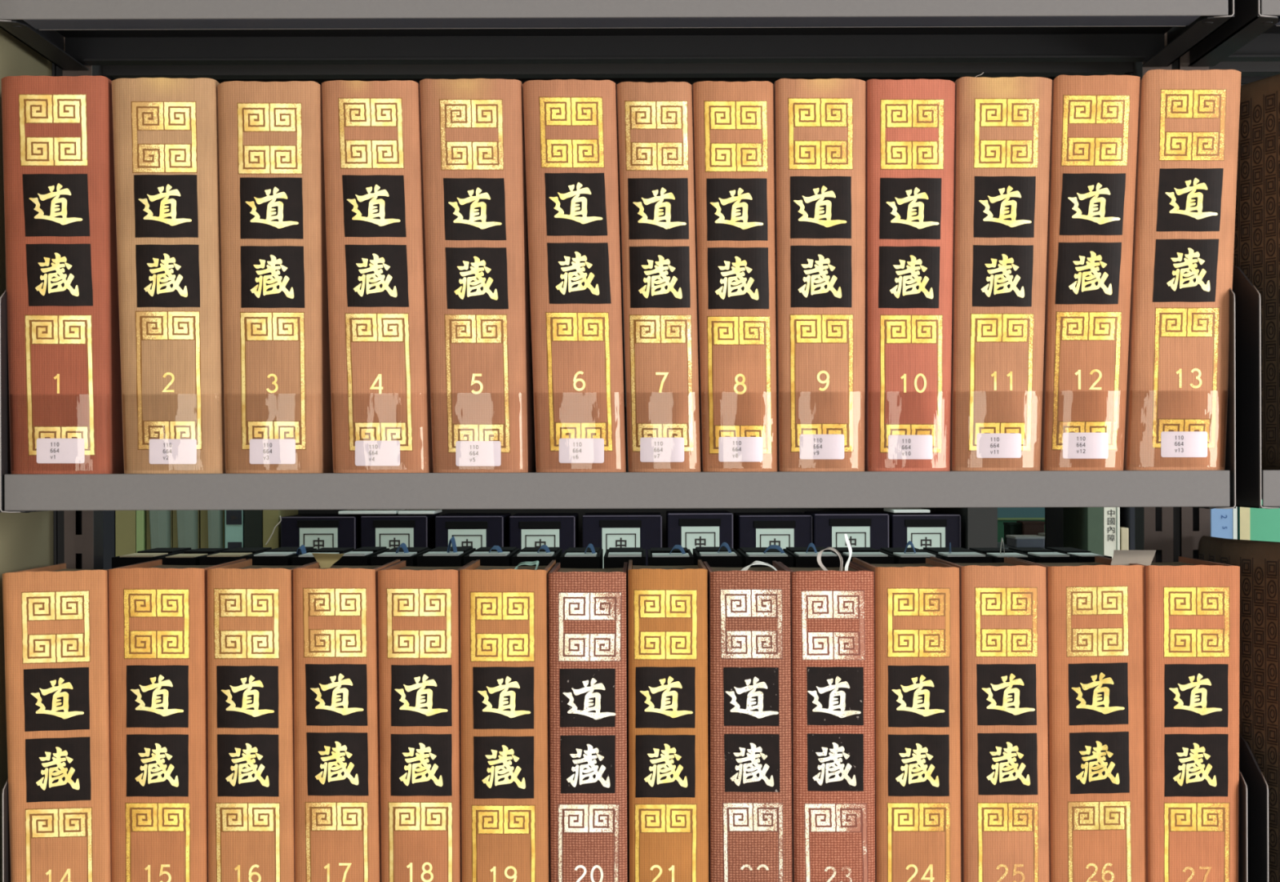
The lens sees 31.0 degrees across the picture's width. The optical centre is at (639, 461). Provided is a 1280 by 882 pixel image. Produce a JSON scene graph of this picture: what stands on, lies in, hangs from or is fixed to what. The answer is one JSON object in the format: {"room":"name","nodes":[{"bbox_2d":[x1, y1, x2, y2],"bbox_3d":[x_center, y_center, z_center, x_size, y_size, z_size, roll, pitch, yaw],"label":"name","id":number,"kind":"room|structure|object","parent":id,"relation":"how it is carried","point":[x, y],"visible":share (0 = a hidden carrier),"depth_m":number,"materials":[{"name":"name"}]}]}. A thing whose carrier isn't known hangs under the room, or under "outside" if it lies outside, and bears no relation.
{"room":"library","nodes":[
{"label":"library","id":0,"kind":"room"},
{"bbox_2d":[0,27,53,881],"bbox_3d":[-0.538,-0.163,1.675,0.100,2.540,0.549,0,0,0],"label":"wall","id":1,"kind":"structure","parent":0,"point":[26,539],"depth_m":1.79,"materials":[{"name":"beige paint"}]},
{"bbox_3d":[0.204,1.124,1.100,6.800,0.040,7.200,0,0,0],"label":"floor","id":2,"kind":"structure","parent":0,"visible":0},
{"bbox_2d":[52,36,103,568],"bbox_3d":[-0.471,-0.103,1.932,0.033,2.420,0.036,0,0,0],"label":"upright post","id":3,"kind":"object","parent":2,"relation":"on","point":[77,534],"visible":0.09,"depth_m":1.92,"materials":[{"name":"metal"}]},
{"bbox_2d":[1,777,10,881],"bbox_3d":[-0.459,0.305,1.802,0.021,0.189,0.216,0,0,0],"label":"shelf bracket","id":4,"kind":"object","parent":3,"relation":"attached to","point":[6,831],"visible":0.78,"depth_m":1.70,"materials":[{"name":"black metal"}]},
{"bbox_2d":[0,288,47,512],"bbox_3d":[-0.461,-0.056,1.802,0.021,0.189,0.216,0,0,0],"label":"shelf bracket","id":5,"kind":"object","parent":3,"relation":"attached to","point":[5,448],"visible":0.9,"depth_m":1.70,"materials":[{"name":"black metal"}]},
{"bbox_2d":[0,19,88,70],"bbox_3d":[-0.467,-0.417,1.802,0.021,0.189,0.216,0,0,0],"label":"shelf bracket","id":6,"kind":"object","parent":3,"relation":"attached to","point":[49,44],"visible":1,"depth_m":1.81,"materials":[{"name":"grey metal"}]},
{"bbox_2d":[0,0,1228,65],"bbox_3d":[-0.021,-0.340,1.801,0.908,0.027,0.208,0,0,0],"label":"steel shelf","id":7,"kind":"object","parent":3,"relation":"attached to","point":[95,32],"visible":0.99,"depth_m":1.87,"materials":[{"name":"grey metal"}]},
{"bbox_2d":[4,470,1230,510],"bbox_3d":[-0.017,0.022,1.801,0.902,0.027,0.208,0,0,0],"label":"steel shelf","id":8,"kind":"object","parent":3,"relation":"attached to","point":[1034,488],"visible":0.98,"depth_m":1.70,"materials":[{"name":"grey metal"}]},
{"bbox_2d":[0,75,124,473],"bbox_3d":[-0.433,-0.138,1.796,0.081,0.294,0.192,0,0,0],"label":"volume","id":9,"kind":"object","parent":8,"relation":"on","point":[65,411],"visible":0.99,"depth_m":1.70,"materials":[{"name":"fabric"}]},
{"bbox_2d":[111,77,225,473],"bbox_3d":[-0.351,-0.137,1.792,0.082,0.292,0.185,0,0,0],"label":"volume","id":10,"kind":"object","parent":8,"relation":"on","point":[166,138],"visible":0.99,"depth_m":1.70,"materials":[{"name":"fabric"}]},
{"bbox_2d":[217,80,333,473],"bbox_3d":[-0.275,-0.136,1.794,0.077,0.290,0.188,0,0,0],"label":"volume","id":11,"kind":"object","parent":8,"relation":"on","point":[277,403],"visible":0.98,"depth_m":1.70,"materials":[{"name":"fabric"}]},
{"bbox_2d":[321,80,432,472],"bbox_3d":[-0.197,-0.136,1.796,0.079,0.290,0.192,0,0,0],"label":"volume","id":12,"kind":"object","parent":8,"relation":"on","point":[376,264],"visible":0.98,"depth_m":1.70,"materials":[{"name":"fabric"}]},
{"bbox_2d":[419,78,536,472],"bbox_3d":[-0.123,-0.137,1.792,0.080,0.291,0.185,0,0,0],"label":"volume","id":13,"kind":"object","parent":8,"relation":"on","point":[473,163],"visible":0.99,"depth_m":1.70,"materials":[{"name":"fabric"}]},
{"bbox_2d":[522,79,626,471],"bbox_3d":[-0.049,-0.137,1.794,0.076,0.290,0.189,0,0,0],"label":"volume","id":14,"kind":"object","parent":8,"relation":"on","point":[571,146],"visible":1,"depth_m":1.70,"materials":[{"name":"fabric"}]},
{"bbox_2d":[616,81,701,471],"bbox_3d":[0.014,-0.136,1.795,0.062,0.289,0.192,0,0,0],"label":"volume","id":15,"kind":"object","parent":8,"relation":"on","point":[655,119],"visible":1,"depth_m":1.70,"materials":[{"name":"fabric"}]},
{"bbox_2d":[692,80,777,471],"bbox_3d":[0.071,-0.137,1.792,0.062,0.289,0.185,0,0,0],"label":"volume","id":16,"kind":"object","parent":8,"relation":"on","point":[733,122],"visible":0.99,"depth_m":1.70,"materials":[{"name":"fabric"}]},
{"bbox_2d":[773,78,866,471],"bbox_3d":[0.135,-0.138,1.794,0.068,0.291,0.189,0,0,0],"label":"volume","id":17,"kind":"object","parent":8,"relation":"on","point":[820,125],"visible":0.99,"depth_m":1.70,"materials":[{"name":"fabric"}]},
{"bbox_2d":[864,79,955,471],"bbox_3d":[0.202,-0.138,1.795,0.066,0.290,0.192,0,0,0],"label":"volume","id":18,"kind":"object","parent":8,"relation":"on","point":[910,123],"visible":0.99,"depth_m":1.70,"materials":[{"name":"fabric"}]},
{"bbox_2d":[950,76,1052,471],"bbox_3d":[0.269,-0.139,1.792,0.076,0.292,0.185,0,0,0],"label":"volume","id":19,"kind":"object","parent":8,"relation":"on","point":[1003,125],"visible":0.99,"depth_m":1.70,"materials":[{"name":"fabric"}]},
{"bbox_2d":[1040,75,1140,470],"bbox_3d":[0.335,-0.139,1.794,0.073,0.293,0.189,0,0,0],"label":"volume","id":20,"kind":"object","parent":8,"relation":"on","point":[1094,134],"visible":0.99,"depth_m":1.70,"materials":[{"name":"fabric"}]},
{"bbox_2d":[1123,69,1241,470],"bbox_3d":[0.404,-0.141,1.795,0.086,0.296,0.192,0,0,0],"label":"volume","id":21,"kind":"object","parent":8,"relation":"on","point":[1177,388],"visible":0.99,"depth_m":1.70,"materials":[{"name":"fabric"}]},
{"bbox_2d":[102,62,1133,99],"bbox_3d":[-0.018,-0.340,2.059,0.902,0.027,0.208,0,0,0],"label":"steel shelf","id":22,"kind":"object","parent":3,"relation":"attached to","point":[691,73],"visible":0.15,"depth_m":1.96,"materials":[{"name":"grey metal"}]},
{"bbox_3d":[-0.011,0.383,1.801,0.909,0.027,0.208,0,0,0],"label":"steel shelf","id":23,"kind":"object","parent":3,"relation":"attached to","visible":0},
{"bbox_2d":[2,560,152,881],"bbox_3d":[-0.431,0.226,1.792,0.080,0.292,0.184,0,0,0],"label":"volume","id":24,"kind":"object","parent":23,"relation":"on","point":[55,617],"visible":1,"depth_m":1.70,"materials":[{"name":"fabric"}]},
{"bbox_2d":[108,558,245,881],"bbox_3d":[-0.357,0.225,1.794,0.073,0.294,0.188,0,0,0],"label":"volume","id":25,"kind":"object","parent":23,"relation":"on","point":[157,612],"visible":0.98,"depth_m":1.70,"materials":[{"name":"fabric"}]},
{"bbox_2d":[207,558,316,881],"bbox_3d":[-0.288,0.226,1.796,0.065,0.294,0.191,0,0,0],"label":"volume","id":26,"kind":"object","parent":23,"relation":"on","point":[251,667],"visible":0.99,"depth_m":1.70,"materials":[{"name":"fabric"}]},
{"bbox_2d":[293,559,399,881],"bbox_3d":[-0.225,0.225,1.792,0.065,0.293,0.184,0,0,0],"label":"volume","id":27,"kind":"object","parent":23,"relation":"on","point":[337,770],"visible":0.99,"depth_m":1.70,"materials":[{"name":"fabric"}]},
{"bbox_2d":[311,552,344,568],"bbox_3d":[-0.247,0.082,1.826,0.025,0.019,0.012,0,0,-9],"label":"paper slip","id":28,"kind":"object","parent":27,"relation":"on","point":[325,560],"visible":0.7,"depth_m":1.83,"materials":[{"name":"beige paper"}]},
{"bbox_2d":[377,560,475,881],"bbox_3d":[-0.164,0.226,1.794,0.060,0.292,0.188,0,0,0],"label":"volume","id":29,"kind":"object","parent":23,"relation":"on","point":[419,606],"visible":0.98,"depth_m":1.70,"materials":[{"name":"fabric"}]},
{"bbox_2d":[459,559,555,881],"bbox_3d":[-0.101,0.223,1.796,0.066,0.297,0.191,0,0,0],"label":"volume","id":30,"kind":"object","parent":23,"relation":"on","point":[504,643],"depth_m":1.70,"materials":[{"name":"fabric"}]},
{"bbox_2d":[548,561,628,881],"bbox_3d":[-0.038,0.226,1.792,0.058,0.290,0.184,0,0,0],"label":"volume","id":31,"kind":"object","parent":23,"relation":"on","point":[588,607],"visible":1,"depth_m":1.70,"materials":[{"name":"fabric"}]},
{"bbox_2d":[627,559,709,881],"bbox_3d":[0.021,0.225,1.794,0.060,0.292,0.188,0,0,0],"label":"volume","id":32,"kind":"object","parent":23,"relation":"on","point":[668,605],"visible":1,"depth_m":1.70,"materials":[{"name":"fabric"}]},
{"bbox_2d":[703,560,792,881],"bbox_3d":[0.082,0.223,1.796,0.061,0.296,0.191,0,0,0],"label":"volume","id":33,"kind":"object","parent":23,"relation":"on","point":[749,610],"depth_m":1.70,"materials":[{"name":"fabric"}]},
{"bbox_2d":[777,533,875,881],"bbox_3d":[0.143,0.212,1.792,0.061,0.316,0.184,0,0,0],"label":"volume","id":34,"kind":"object","parent":23,"relation":"on","point":[833,610],"depth_m":1.70,"materials":[{"name":"fabric"}]},
{"bbox_2d":[852,557,960,881],"bbox_3d":[0.206,0.224,1.794,0.063,0.293,0.188,0,0,0],"label":"volume","id":35,"kind":"object","parent":23,"relation":"on","point":[917,615],"visible":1,"depth_m":1.70,"materials":[{"name":"fabric"}]},
{"bbox_2d":[930,555,1049,881],"bbox_3d":[0.271,0.224,1.796,0.066,0.294,0.191,0,0,0],"label":"volume","id":36,"kind":"object","parent":23,"relation":"on","point":[1005,833],"visible":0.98,"depth_m":1.70,"materials":[{"name":"fabric"}]},
{"bbox_2d":[1009,555,1146,881],"bbox_3d":[0.339,0.223,1.792,0.074,0.294,0.184,0,0,0],"label":"volume","id":37,"kind":"object","parent":23,"relation":"on","point":[1095,611],"visible":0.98,"depth_m":1.70,"materials":[{"name":"fabric"}]},
{"bbox_2d":[1111,549,1155,565],"bbox_3d":[0.376,0.077,1.758,0.036,0.019,0.014,0,0,0],"label":"paper slip","id":38,"kind":"object","parent":37,"relation":"on","point":[1121,557],"visible":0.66,"depth_m":1.75,"materials":[{"name":"white paper"}]},
{"bbox_2d":[1099,555,1239,881],"bbox_3d":[0.409,0.223,1.794,0.070,0.293,0.188,0,0,0],"label":"volume","id":39,"kind":"object","parent":23,"relation":"on","point":[1193,605],"visible":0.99,"depth_m":1.70,"materials":[{"name":"fabric"}]},
{"bbox_3d":[-0.460,0.305,2.057,0.021,0.189,0.215,0,0,0],"label":"shelf bracket","id":40,"kind":"object","parent":3,"relation":"attached to","visible":0},
{"bbox_3d":[-0.016,0.383,2.059,0.902,0.027,0.209,0,0,0],"label":"steel shelf","id":41,"kind":"object","parent":40,"relation":"attached to","visible":0},
{"bbox_2d":[111,547,191,568],"bbox_3d":[-0.431,0.225,2.051,0.036,0.291,0.178,0,0,0],"label":"book","id":42,"kind":"object","parent":41,"relation":"on","point":[150,554],"visible":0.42,"depth_m":1.98,"materials":[{"name":"black fabric"}]},
{"bbox_2d":[157,547,229,564],"bbox_3d":[-0.394,0.226,2.051,0.032,0.290,0.178,0,0,0],"label":"book","id":43,"kind":"object","parent":41,"relation":"on","point":[192,557],"visible":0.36,"depth_m":1.98,"materials":[{"name":"black fabric"}]},
{"bbox_2d":[200,546,271,564],"bbox_3d":[-0.356,0.225,2.051,0.036,0.291,0.178,0,0,0],"label":"book","id":44,"kind":"object","parent":41,"relation":"on","point":[232,554],"visible":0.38,"depth_m":1.99,"materials":[{"name":"black fabric"}]},
{"bbox_2d":[246,546,316,565],"bbox_3d":[-0.317,0.225,2.051,0.035,0.291,0.178,0,0,0],"label":"book","id":45,"kind":"object","parent":41,"relation":"on","point":[280,556],"visible":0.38,"depth_m":1.97,"materials":[{"name":"black fabric"}]},
{"bbox_2d":[291,544,355,565],"bbox_3d":[-0.281,0.222,2.051,0.039,0.297,0.178,0,0,0],"label":"book","id":46,"kind":"object","parent":41,"relation":"on","point":[305,557],"visible":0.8,"depth_m":2.02,"materials":[{"name":"black fabric"}]},
{"bbox_2d":[335,546,389,565],"bbox_3d":[-0.245,0.225,2.051,0.027,0.291,0.178,0,0,0],"label":"book","id":47,"kind":"object","parent":41,"relation":"on","point":[361,556],"visible":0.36,"depth_m":1.98,"materials":[{"name":"black fabric"}]},
{"bbox_2d":[370,542,431,566],"bbox_3d":[-0.211,0.221,2.051,0.036,0.298,0.178,0,0,0],"label":"book","id":48,"kind":"object","parent":41,"relation":"on","point":[410,554],"visible":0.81,"depth_m":1.98,"materials":[{"name":"black fabric"}]},
{"bbox_2d":[417,536,475,566],"bbox_3d":[-0.171,0.218,2.051,0.037,0.304,0.178,0,0,0],"label":"book","id":49,"kind":"object","parent":41,"relation":"on","point":[439,556],"visible":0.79,"depth_m":1.98,"materials":[{"name":"black fabric"}]},
{"bbox_2d":[463,545,519,565],"bbox_3d":[-0.130,0.222,2.051,0.038,0.296,0.178,0,0,0],"label":"book","id":50,"kind":"object","parent":41,"relation":"on","point":[495,555],"visible":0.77,"depth_m":1.98,"materials":[{"name":"black fabric"}]},
{"bbox_2d":[511,544,562,565],"bbox_3d":[-0.090,0.222,2.051,0.037,0.296,0.178,0,0,0],"label":"book","id":51,"kind":"object","parent":41,"relation":"on","point":[544,554],"visible":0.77,"depth_m":1.98,"materials":[{"name":"black fabric"}]},
{"bbox_2d":[560,543,603,568],"bbox_3d":[-0.051,0.221,2.051,0.034,0.297,0.178,0,0,0],"label":"book","id":52,"kind":"object","parent":41,"relation":"on","point":[588,557],"visible":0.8,"depth_m":1.96,"materials":[{"name":"black fabric"}]},
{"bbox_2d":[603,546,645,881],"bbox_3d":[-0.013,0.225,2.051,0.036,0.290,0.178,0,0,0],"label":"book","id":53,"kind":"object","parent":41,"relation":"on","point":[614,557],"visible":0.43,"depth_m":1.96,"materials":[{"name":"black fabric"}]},
{"bbox_2d":[647,544,693,565],"bbox_3d":[0.027,0.221,2.051,0.039,0.296,0.178,0,0,0],"label":"book","id":54,"kind":"object","parent":41,"relation":"on","point":[677,555],"visible":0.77,"depth_m":1.98,"materials":[{"name":"black fabric"}]},
{"bbox_2d":[693,542,742,567],"bbox_3d":[0.068,0.220,2.051,0.038,0.298,0.178,0,0,0],"label":"book","id":55,"kind":"object","parent":41,"relation":"on","point":[722,556],"visible":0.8,"depth_m":1.98,"materials":[{"name":"black fabric"}]},
{"bbox_2d":[737,544,793,567],"bbox_3d":[0.111,0.221,2.051,0.040,0.296,0.178,0,0,0],"label":"book","id":56,"kind":"object","parent":41,"relation":"on","point":[770,553],"visible":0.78,"depth_m":1.98,"materials":[{"name":"black fabric"}]},
{"bbox_2d":[782,542,842,567],"bbox_3d":[0.153,0.220,2.051,0.040,0.297,0.178,0,0,0],"label":"book","id":57,"kind":"object","parent":41,"relation":"on","point":[803,557],"visible":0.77,"depth_m":1.96,"materials":[{"name":"black fabric"}]},
{"bbox_2d":[830,546,893,566],"bbox_3d":[0.196,0.224,2.051,0.040,0.289,0.178,0,0,0],"label":"book","id":58,"kind":"object","parent":41,"relation":"on","point":[868,554],"visible":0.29,"depth_m":1.98,"materials":[{"name":"black fabric"}]},
{"bbox_2d":[877,540,942,564],"bbox_3d":[0.239,0.219,2.051,0.037,0.299,0.178,0,0,0],"label":"book","id":59,"kind":"object","parent":41,"relation":"on","point":[901,555],"visible":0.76,"depth_m":2.00,"materials":[{"name":"black fabric"}]},
{"bbox_2d":[920,542,991,563],"bbox_3d":[0.280,0.220,2.051,0.040,0.297,0.178,0,0,0],"label":"book","id":60,"kind":"object","parent":41,"relation":"on","point":[953,554],"visible":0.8,"depth_m":1.98,"materials":[{"name":"black fabric"}]},
{"bbox_2d":[968,537,1035,562],"bbox_3d":[0.320,0.217,2.051,0.033,0.301,0.178,0,0,0],"label":"book","id":61,"kind":"object","parent":41,"relation":"on","point":[997,554],"visible":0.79,"depth_m":2.01,"materials":[{"name":"black fabric"}]},
{"bbox_2d":[1006,546,1076,562],"bbox_3d":[0.356,0.224,2.051,0.033,0.288,0.178,0,0,0],"label":"book","id":62,"kind":"object","parent":41,"relation":"on","point":[1041,554],"visible":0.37,"depth_m":1.98,"materials":[{"name":"black fabric"}]},
{"bbox_2d":[1045,546,1111,562],"bbox_3d":[0.388,0.224,2.051,0.028,0.288,0.178,0,0,0],"label":"book","id":63,"kind":"object","parent":41,"relation":"on","point":[1082,555],"visible":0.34,"depth_m":2.02,"materials":[{"name":"black fabric"}]},
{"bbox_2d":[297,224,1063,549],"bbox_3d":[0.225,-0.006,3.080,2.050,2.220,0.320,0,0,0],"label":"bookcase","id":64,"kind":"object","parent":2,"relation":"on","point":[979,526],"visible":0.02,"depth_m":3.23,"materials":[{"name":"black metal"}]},
{"bbox_2d":[102,510,115,568],"bbox_3d":[-0.682,0.141,3.035,0.019,0.352,0.170,0,0,0],"label":"book","id":65,"kind":"object","parent":64,"relation":"on","point":[108,516],"visible":0.02,"depth_m":2.95,"materials":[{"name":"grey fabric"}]},
{"bbox_2d":[115,510,136,555],"bbox_3d":[-0.658,0.145,3.035,0.026,0.343,0.170,0,0,0],"label":"book","id":66,"kind":"object","parent":64,"relation":"on","point":[125,520],"visible":0.02,"depth_m":2.95,"materials":[{"name":"beige paper"}]},
{"bbox_2d":[136,510,146,552],"bbox_3d":[-0.640,0.143,3.035,0.010,0.347,0.170,0,0,0],"label":"book","id":67,"kind":"object","parent":64,"relation":"on","point":[140,514],"visible":0.02,"depth_m":2.95,"materials":[{"name":"green paper"}]},
{"bbox_2d":[146,510,173,549],"bbox_3d":[-0.617,0.168,3.026,0.033,0.297,0.156,0,0,0],"label":"folder","id":68,"kind":"object","parent":64,"relation":"on","point":[159,523],"visible":0.02,"depth_m":2.95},
{"bbox_2d":[173,510,200,549],"bbox_3d":[-0.583,0.168,3.026,0.034,0.297,0.156,0,0,0],"label":"folder","id":69,"kind":"object","parent":64,"relation":"on","point":[186,523],"visible":0.02,"depth_m":2.95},
{"bbox_2d":[200,510,225,547],"bbox_3d":[-0.549,0.168,3.026,0.030,0.297,0.156,0,0,0],"label":"folder","id":70,"kind":"object","parent":64,"relation":"on","point":[212,522],"visible":0.02,"depth_m":2.95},
{"bbox_2d":[224,510,244,549],"bbox_3d":[-0.520,0.162,3.034,0.023,0.308,0.171,0,0,0],"label":"book","id":71,"kind":"object","parent":64,"relation":"on","point":[233,519],"visible":0.19,"depth_m":2.95,"materials":[{"name":"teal paper"}]},
{"bbox_2d":[244,509,262,546],"bbox_3d":[-0.495,0.145,3.035,0.023,0.343,0.170,0,0,0],"label":"book","id":72,"kind":"object","parent":64,"relation":"on","point":[253,518],"visible":0.02,"depth_m":2.95,"materials":[{"name":"green fabric"}]},
{"bbox_2d":[262,509,297,548],"bbox_3d":[-0.469,0.140,3.025,0.027,0.351,0.191,0,0,0],"label":"book","id":73,"kind":"object","parent":64,"relation":"on","point":[272,518],"visible":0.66,"depth_m":2.95,"materials":[{"name":"beige paper"}]},
{"bbox_2d":[280,513,368,549],"bbox_3d":[-0.410,0.193,3.027,0.095,0.245,0.182,0,0,0],"label":"book","id":74,"kind":"object","parent":64,"relation":"on","point":[318,531],"visible":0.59,"depth_m":2.94,"materials":[{"name":"blue fabric"}]},
{"bbox_2d":[360,512,439,549],"bbox_3d":[-0.314,0.193,3.032,0.085,0.246,0.182,0,0,0],"label":"book","id":75,"kind":"object","parent":64,"relation":"on","point":[389,531],"visible":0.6,"depth_m":2.94,"materials":[{"name":"blue fabric"}]},
{"bbox_2d":[435,512,511,549],"bbox_3d":[-0.217,0.192,3.021,0.086,0.246,0.182,0,0,0],"label":"book","id":76,"kind":"object","parent":64,"relation":"on","point":[476,530],"visible":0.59,"depth_m":2.93,"materials":[{"name":"blue fabric"}]},
{"bbox_2d":[509,512,578,553],"bbox_3d":[-0.125,0.192,3.031,0.084,0.245,0.182,0,0,0],"label":"book","id":77,"kind":"object","parent":64,"relation":"on","point":[561,530],"visible":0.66,"depth_m":2.94,"materials":[{"name":"blue fabric"}]},
{"bbox_2d":[582,511,662,565],"bbox_3d":[-0.022,0.192,3.029,0.101,0.246,0.182,0,0,0],"label":"book","id":78,"kind":"object","parent":64,"relation":"on","point":[604,531],"visible":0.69,"depth_m":2.94,"materials":[{"name":"blue fabric"}]},
{"bbox_2d":[666,510,733,554],"bbox_3d":[0.077,0.190,3.022,0.083,0.248,0.182,0,0,0],"label":"book","id":79,"kind":"object","parent":64,"relation":"on","point":[690,529],"visible":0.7,"depth_m":2.93,"materials":[{"name":"blue fabric"}]},
{"bbox_2d":[733,511,812,551],"bbox_3d":[0.174,0.192,3.033,0.094,0.245,0.182,0,0,0],"label":"book","id":80,"kind":"object","parent":64,"relation":"on","point":[784,529],"visible":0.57,"depth_m":2.94,"materials":[{"name":"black fabric"}]},
{"bbox_2d":[804,511,888,549],"bbox_3d":[0.270,0.190,3.025,0.095,0.246,0.182,0,0,0],"label":"book","id":81,"kind":"object","parent":64,"relation":"on","point":[862,528],"visible":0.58,"depth_m":2.94,"materials":[{"name":"blue fabric"}]},
{"bbox_2d":[880,511,960,548],"bbox_3d":[0.365,0.191,3.025,0.087,0.245,0.182,0,0,0],"label":"book","id":82,"kind":"object","parent":64,"relation":"on","point":[931,529],"visible":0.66,"depth_m":2.94,"materials":[{"name":"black fabric"}]},
{"bbox_2d":[1062,506,1103,555],"bbox_3d":[0.583,0.160,3.035,0.020,0.304,0.170,0,0,0],"label":"book","id":83,"kind":"object","parent":64,"relation":"on","point":[1082,526],"visible":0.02,"depth_m":2.97,"materials":[{"name":"green paper"}]},
{"bbox_2d":[1102,506,1119,558],"bbox_3d":[0.604,0.160,3.034,0.021,0.304,0.171,0,0,0],"label":"book","id":84,"kind":"object","parent":64,"relation":"on","point":[1111,515],"visible":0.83,"depth_m":2.95,"materials":[{"name":"beige paper"}]},
{"bbox_2d":[1120,506,1134,550],"bbox_3d":[0.637,0.147,3.035,0.021,0.330,0.170,0,0,0],"label":"book","id":85,"kind":"object","parent":64,"relation":"on","point":[1126,513],"visible":0.02,"depth_m":2.95,"materials":[{"name":"blue fabric"}]},
{"bbox_2d":[1210,506,1237,538],"bbox_3d":[0.748,0.165,3.034,0.034,0.295,0.171,0,0,0],"label":"book","id":86,"kind":"object","parent":64,"relation":"on","point":[1224,522],"visible":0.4,"depth_m":2.95,"materials":[{"name":"blue paper"}]},
{"bbox_2d":[1237,499,1279,542],"bbox_3d":[0.799,0.164,3.034,0.062,0.295,0.171,0,0,0],"label":"book","id":87,"kind":"object","parent":64,"relation":"on","point":[1253,523],"visible":0.02,"depth_m":2.95,"materials":[{"name":"green paper"}]},
{"bbox_2d":[997,506,1044,542],"bbox_3d":[0.667,0.528,4.147,0.306,1.150,0.306,0,0,0],"label":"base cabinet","id":88,"kind":"object","parent":2,"relation":"on","point":[1004,513],"visible":0.14,"depth_m":4.00,"materials":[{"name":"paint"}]},
{"bbox_2d":[997,542,1044,548],"bbox_3d":[0.639,0.620,3.735,0.283,0.966,0.370,0,0,0],"label":"table","id":89,"kind":"object","parent":2,"relation":"on","point":[1006,546],"visible":0.02,"depth_m":3.74,"materials":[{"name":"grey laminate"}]},
{"bbox_2d":[1005,534,1044,547],"bbox_3d":[0.620,0.128,3.705,0.048,0.018,0.092,0,0,0],"label":"paper stack","id":90,"kind":"object","parent":89,"relation":"on","point":[1014,540],"visible":0.9,"depth_m":3.66,"materials":[{"name":"white paper"}]},
{"bbox_2d":[1016,520,1044,535],"bbox_3d":[0.642,0.118,3.790,0.037,0.039,0.062,0,0,0],"label":"carton","id":91,"kind":"object","parent":89,"relation":"on","point":[1028,527],"visible":0.55,"depth_m":3.76,"materials":[{"name":"brown cardboard"}]},
{"bbox_2d":[1133,31,1210,562],"bbox_3d":[0.446,-0.106,1.932,0.055,2.420,0.036,0,0,0],"label":"upright post","id":92,"kind":"object","parent":2,"relation":"on","point":[1173,532],"visible":0.06,"depth_m":1.91,"materials":[{"name":"metal"}]},
{"bbox_2d":[1141,0,1234,66],"bbox_3d":[0.426,-0.420,1.802,0.022,0.189,0.216,0,0,0],"label":"shelf bracket","id":93,"kind":"object","parent":92,"relation":"attached to","point":[1180,40],"visible":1,"depth_m":1.80,"materials":[{"name":"grey metal"}]},
{"bbox_2d":[1194,288,1235,508],"bbox_3d":[0.427,-0.059,1.802,0.022,0.189,0.216,0,0,0],"label":"shelf bracket","id":94,"kind":"object","parent":92,"relation":"attached to","point":[1230,451],"visible":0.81,"depth_m":1.70,"materials":[{"name":"black metal"}]},
{"bbox_2d":[1188,0,1278,66],"bbox_3d":[0.465,-0.420,1.802,0.021,0.189,0.216,0,0,0],"label":"shelf bracket","id":95,"kind":"object","parent":92,"relation":"attached to","point":[1247,24],"visible":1,"depth_m":1.78,"materials":[{"name":"grey metal"}]},
{"bbox_2d":[1238,768,1248,881],"bbox_3d":[0.436,0.302,1.802,0.022,0.189,0.216,0,0,0],"label":"shelf bracket","id":96,"kind":"object","parent":92,"relation":"attached to","point":[1242,838],"visible":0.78,"depth_m":1.70,"materials":[{"name":"black metal"}]},
{"bbox_2d":[1221,0,1279,62],"bbox_3d":[0.908,-0.343,1.801,0.902,0.027,0.208,0,0,0],"label":"steel shelf","id":97,"kind":"object","parent":92,"relation":"attached to","point":[1265,46],"visible":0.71,"depth_m":1.90,"materials":[{"name":"grey metal"}]},
{"bbox_2d":[1239,733,1268,881],"bbox_3d":[0.471,0.302,1.802,0.021,0.189,0.216,0,0,0],"label":"shelf bracket","id":98,"kind":"object","parent":92,"relation":"attached to","point":[1257,785],"visible":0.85,"depth_m":1.73,"materials":[{"name":"black metal"}]},
{"bbox_2d":[1232,265,1279,508],"bbox_3d":[0.466,-0.059,1.802,0.021,0.189,0.216,0,0,0],"label":"shelf bracket","id":99,"kind":"object","parent":92,"relation":"attached to","point":[1247,297],"visible":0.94,"depth_m":1.73,"materials":[{"name":"black metal"}]},
{"bbox_2d":[1261,469,1279,506],"bbox_3d":[0.910,0.018,1.801,0.902,0.027,0.208,0,0,0],"label":"steel shelf","id":100,"kind":"object","parent":92,"relation":"attached to","point":[1270,478],"visible":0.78,"depth_m":1.70,"materials":[{"name":"grey metal"}]},
{"bbox_2d":[1233,74,1279,469],"bbox_3d":[0.506,-0.144,1.803,0.092,0.300,0.204,0,0,0],"label":"volume","id":101,"kind":"object","parent":100,"relation":"on","point":[1256,252],"visible":0.25,"depth_m":1.76,"materials":[{"name":"brown leather"}]},
{"bbox_3d":[0.913,0.380,1.801,0.898,0.027,0.208,0,0,0],"label":"steel shelf","id":102,"kind":"object","parent":92,"relation":"attached to","visible":0},
{"bbox_2d":[1198,535,1279,881],"bbox_3d":[0.507,0.214,1.803,0.092,0.306,0.204,0,0,0],"label":"volume","id":103,"kind":"object","parent":102,"relation":"on","point":[1258,561],"visible":0.27,"depth_m":1.77,"materials":[{"name":"brown leather"}]},
{"bbox_3d":[0.465,-0.420,2.057,0.021,0.189,0.215,0,0,0],"label":"shelf bracket","id":104,"kind":"object","parent":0,"visible":0},
{"bbox_2d":[1208,61,1279,85],"bbox_3d":[0.908,-0.343,2.059,0.902,0.027,0.208,0,0,0],"label":"steel shelf","id":105,"kind":"object","parent":104,"relation":"attached to","point":[1251,72],"visible":0.02,"depth_m":1.96,"materials":[{"name":"grey metal"}]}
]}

